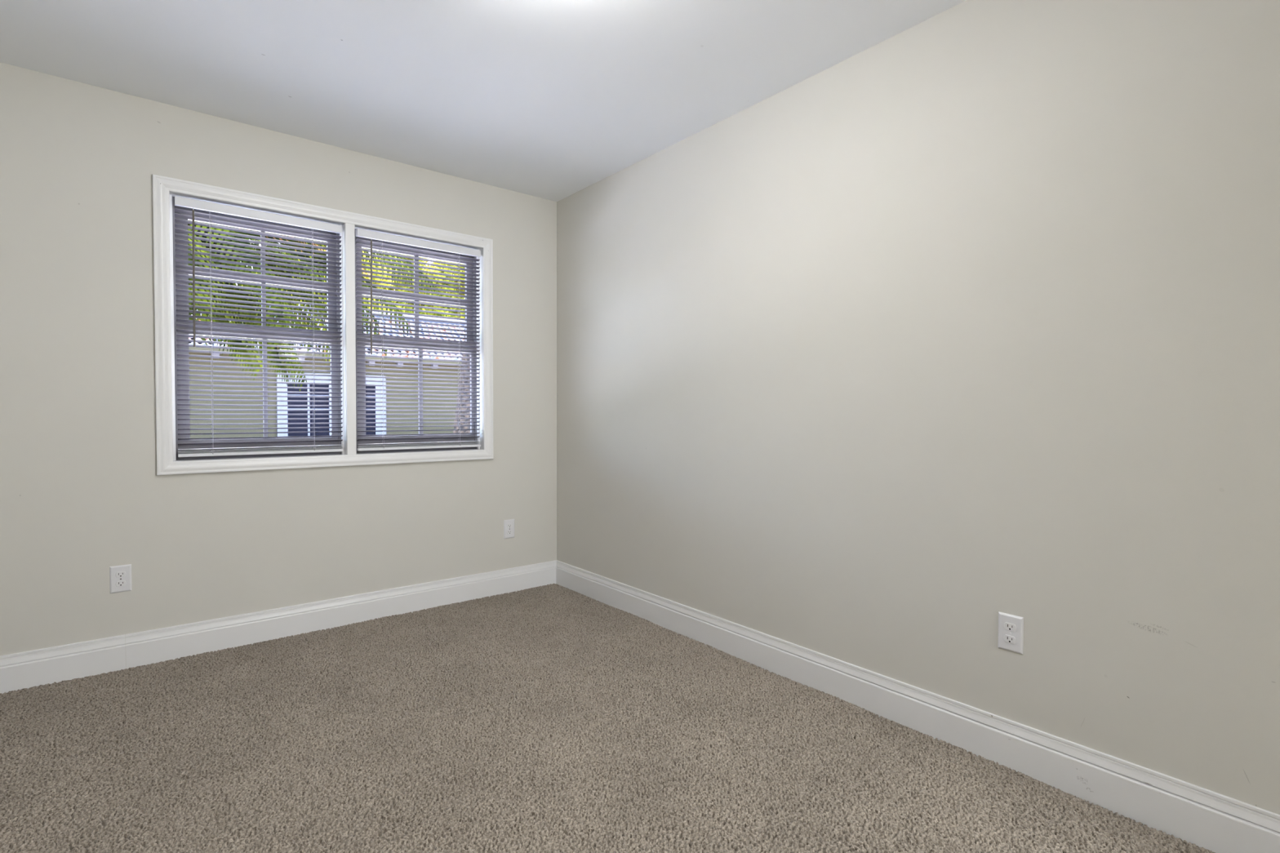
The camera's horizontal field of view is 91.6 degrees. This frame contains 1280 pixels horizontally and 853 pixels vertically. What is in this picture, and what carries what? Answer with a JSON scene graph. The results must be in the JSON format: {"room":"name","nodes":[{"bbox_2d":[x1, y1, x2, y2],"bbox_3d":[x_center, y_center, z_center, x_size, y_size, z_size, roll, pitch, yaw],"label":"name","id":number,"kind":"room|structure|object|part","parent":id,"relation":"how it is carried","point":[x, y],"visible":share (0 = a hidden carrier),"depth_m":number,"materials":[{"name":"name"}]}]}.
{"room":"empty bedroom","nodes":[
{"label":"empty bedroom","id":0,"kind":"room"},
{"bbox_2d":[0,62,556,656],"bbox_3d":[-1.694,-0.190,3.162,3.100,2.660,0.160,-1,2,-39],"label":"wall","id":1,"kind":"structure","parent":0,"point":[82,495],"depth_m":2.72,"materials":[{"name":"paint"}]},
{"bbox_2d":[109,564,131,593],"bbox_3d":[-2.213,0.650,2.652,0.071,0.115,0.008,-1,2,-39],"label":"electrical outlet","id":2,"kind":"object","parent":1,"relation":"attached to","point":[120,576],"visible":1,"depth_m":2.65,"materials":[{"name":"white plastic"}]},
{"bbox_2d":[115,571,125,577],"bbox_3d":[-2.212,0.630,2.650,0.034,0.024,0.002,-1,2,-39],"label":"receptacle","id":3,"kind":"object","parent":2,"relation":"attached to","point":[117,574],"depth_m":2.65,"materials":[{"name":"white plastic"}]},
{"bbox_2d":[115,580,125,586],"bbox_3d":[-2.212,0.669,2.651,0.034,0.024,0.002,-1,2,-39],"label":"receptacle","id":4,"kind":"object","parent":2,"relation":"attached to","point":[118,583],"depth_m":2.65,"materials":[{"name":"white plastic"}]},
{"bbox_2d":[168,191,346,461],"bbox_3d":[-1.842,-0.445,3.036,0.757,1.223,0.159,-1,2,-39],"label":"window","id":5,"kind":"structure","parent":1,"relation":"in","point":[284,445],"depth_m":3.01,"materials":[{"name":"white paint"}]},
{"bbox_3d":[-1.856,-0.725,3.047,0.674,0.571,0.024,-1,2,-39],"label":"sash","id":6,"kind":"part","parent":5,"relation":"part of","materials":[{"name":"grey plastic"}]},
{"bbox_3d":[-1.842,-0.180,3.041,0.674,0.601,0.022,-1,2,-39],"label":"sash","id":7,"kind":"part","parent":5,"relation":"part of","materials":[{"name":"grey plastic"}]},
{"bbox_2d":[174,195,343,457],"bbox_3d":[-1.800,-0.445,2.990,0.688,1.158,0.048,-1,2,-39],"label":"window blind","id":8,"kind":"object","parent":5,"relation":"attached to","point":[179,201],"visible":1,"depth_m":2.96,"materials":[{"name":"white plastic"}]},
{"bbox_3d":[-1.971,-0.434,2.863,0.005,1.112,0.027,-1,2,-39],"label":"ladder cord","id":9,"kind":"part","parent":8,"relation":"part of","materials":[{"name":"white fabric"}]},
{"bbox_3d":[-1.802,-1.006,2.982,0.686,0.037,0.036,-1,2,-39],"label":"head rail","id":10,"kind":"part","parent":8,"relation":"part of","materials":[{"name":"white plastic"}]},
{"bbox_3d":[-1.808,0.126,3.011,0.688,0.014,0.025,-1,2,-39],"label":"rail","id":11,"kind":"part","parent":8,"relation":"part of","materials":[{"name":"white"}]},
{"bbox_3d":[-1.643,-0.439,3.131,0.005,1.112,0.027,-1,2,-39],"label":"ladder cord","id":12,"kind":"part","parent":8,"relation":"part of","materials":[{"name":"white fabric"}]},
{"bbox_2d":[0,560,556,693],"bbox_3d":[-1.643,0.962,3.121,2.860,0.159,0.014,-1,2,-39],"label":"baseboard","id":13,"kind":"structure","parent":1,"relation":"attached to","point":[31,668],"depth_m":2.93,"materials":[{"name":"white paint"}]},
{"bbox_2d":[152,173,493,475],"bbox_3d":[-1.494,-0.448,3.205,1.588,1.303,0.020,-1,2,-39],"label":"trim","id":14,"kind":"structure","parent":1,"relation":"attached to","point":[162,185],"depth_m":3.06,"materials":[{"name":"white paint"}]},
{"bbox_2d":[354,225,483,454],"bbox_3d":[-1.254,-0.454,3.515,0.748,1.223,0.159,-1,2,-39],"label":"window","id":15,"kind":"structure","parent":1,"relation":"in","point":[480,379],"depth_m":3.53,"materials":[{"name":"white paint"}]},
{"bbox_3d":[-1.268,-0.735,3.527,0.665,0.571,0.024,-1,2,-39],"label":"sash","id":16,"kind":"part","parent":15,"relation":"part of","materials":[{"name":"grey plastic"}]},
{"bbox_3d":[-1.254,-0.189,3.521,0.665,0.601,0.022,-1,2,-39],"label":"sash","id":17,"kind":"part","parent":15,"relation":"part of","materials":[{"name":"grey plastic"}]},
{"bbox_2d":[355,228,480,450],"bbox_3d":[-1.212,-0.455,3.470,0.686,1.158,0.048,-1,2,-39],"label":"window blind","id":18,"kind":"object","parent":15,"relation":"attached to","point":[382,237],"visible":1,"depth_m":3.45,"materials":[{"name":"white plastic"}]},
{"bbox_3d":[-1.382,-0.443,3.343,0.005,1.112,0.027,-1,2,-39],"label":"ladder cord","id":19,"kind":"part","parent":18,"relation":"part of","materials":[{"name":"white fabric"}]},
{"bbox_3d":[-1.214,-1.015,3.461,0.684,0.037,0.036,-1,2,-39],"label":"head rail","id":20,"kind":"part","parent":18,"relation":"part of","materials":[{"name":"white plastic"}]},
{"bbox_3d":[-1.219,0.117,3.490,0.686,0.014,0.025,-1,2,-39],"label":"rail","id":21,"kind":"part","parent":18,"relation":"part of","materials":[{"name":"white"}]},
{"bbox_3d":[-1.049,-0.449,3.615,0.005,1.112,0.027,-1,2,-39],"label":"ladder cord","id":22,"kind":"part","parent":18,"relation":"part of","materials":[{"name":"white fabric"}]},
{"bbox_2d":[503,519,514,538],"bbox_3d":[-0.798,0.627,3.805,0.071,0.115,0.008,-1,2,-39],"label":"electrical outlet","id":23,"kind":"object","parent":1,"relation":"attached to","point":[508,525],"visible":1,"depth_m":3.80,"materials":[{"name":"white plastic"}]},
{"bbox_2d":[0,0,965,201],"bbox_3d":[0.379,-1.405,0.595,3.100,0.100,6.710,-1,2,-39],"label":"ceiling","id":24,"kind":"structure","parent":0,"point":[549,100],"depth_m":2.40,"materials":[{"name":"paint"}]},
{"bbox_2d":[0,583,1215,852],"bbox_3d":[-0.505,1.072,1.715,2.846,0.033,3.606,-1,2,-39],"label":"floor","id":25,"kind":"structure","parent":0,"point":[552,717],"depth_m":1.98,"materials":[{"name":"beige carpet"}]},
{"bbox_2d":[556,0,1279,814],"bbox_3d":[0.923,-0.162,2.310,0.120,2.660,4.470,-1,2,-39],"label":"wall","id":26,"kind":"structure","parent":0,"point":[972,316],"depth_m":2.00,"materials":[{"name":"paint"}]},
{"bbox_2d":[555,560,1279,852],"bbox_3d":[0.830,0.988,2.340,0.014,0.159,4.350,-1,2,-39],"label":"baseboard","id":27,"kind":"structure","parent":26,"relation":"attached to","point":[1211,820],"depth_m":1.99,"materials":[{"name":"white paint"}]},
{"bbox_2d":[998,611,1023,654],"bbox_3d":[1.155,0.644,1.940,0.008,0.115,0.071,-1,2,-39],"label":"electrical outlet","id":28,"kind":"object","parent":26,"relation":"attached to","point":[1011,627],"visible":1,"depth_m":1.94,"materials":[{"name":"white plastic"}]},
{"bbox_2d":[1004,635,1016,644],"bbox_3d":[1.153,0.664,1.939,0.002,0.024,0.034,-1,2,-39],"label":"receptacle","id":29,"kind":"object","parent":28,"relation":"attached to","point":[1008,639],"depth_m":1.94,"materials":[{"name":"white plastic"}]},
{"bbox_2d":[1004,622,1016,631],"bbox_3d":[1.153,0.625,1.938,0.002,0.024,0.034,-1,2,-39],"label":"receptacle","id":30,"kind":"object","parent":28,"relation":"attached to","point":[1008,626],"depth_m":1.94,"materials":[{"name":"white plastic"}]},
{"label":"outside","id":31,"kind":"structure","parent":0,"visible":0},
{"bbox_3d":[-15.671,0.779,30.507,90.000,0.140,59.840,-1,2,-39],"label":"ground","id":32,"kind":"structure","parent":31,"visible":0},
{"bbox_2d":[246,235,393,311],"bbox_3d":[-11.226,-3.408,21.714,5.086,8.661,3.494,-1,2,-39],"label":"leafy tree","id":33,"kind":"object","parent":32,"relation":"on","point":[375,274],"visible":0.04,"depth_m":22.01,"materials":[{"name":"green plant"}]},
{"bbox_2d":[188,301,465,439],"bbox_3d":[-7.540,-0.941,15.749,22.800,4.027,8.838,-1,2,-39],"label":"neighbouring house","id":34,"kind":"structure","parent":32,"relation":"on","point":[197,436],"depth_m":11.81,"materials":[{"name":"beige paint"}]},
{"bbox_3d":[-6.227,-0.187,11.691,0.702,1.275,0.008,-1,2,-39],"label":"pane","id":35,"kind":"part","parent":34,"relation":"part of","materials":[{"name":"blue glass"}]},
{"bbox_3d":[-5.595,-0.197,12.206,0.772,1.275,0.008,-1,2,-39],"label":"pane","id":36,"kind":"part","parent":34,"relation":"part of","materials":[{"name":"blue glass"}]},
{"bbox_2d":[365,251,465,318],"bbox_3d":[-9.582,-3.873,26.834,6.885,9.364,3.190,-1,2,-39],"label":"leafy tree","id":37,"kind":"object","parent":32,"relation":"on","point":[425,269],"visible":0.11,"depth_m":26.47,"materials":[{"name":"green plant"}]},
{"bbox_3d":[-1.774,1.284,7.135,26.000,0.010,6.040,-1,2,-39],"label":"paving","id":38,"kind":"object","parent":32,"relation":"on","visible":0},
{"bbox_2d":[187,220,444,391],"bbox_3d":[-4.099,-0.696,5.630,4.784,4.004,3.948,-1,2,-39],"label":"palm tree","id":39,"kind":"object","parent":38,"relation":"on","point":[188,224],"visible":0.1,"depth_m":5.58,"materials":[{"name":"green plant"}]},
{"bbox_2d":[453,331,470,433],"bbox_3d":[-1.966,-1.750,8.072,3.688,6.012,3.704,0,1,-10],"label":"palm tree","id":40,"kind":"object","parent":38,"relation":"on","point":[464,355],"visible":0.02,"depth_m":7.83,"materials":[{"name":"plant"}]}
]}

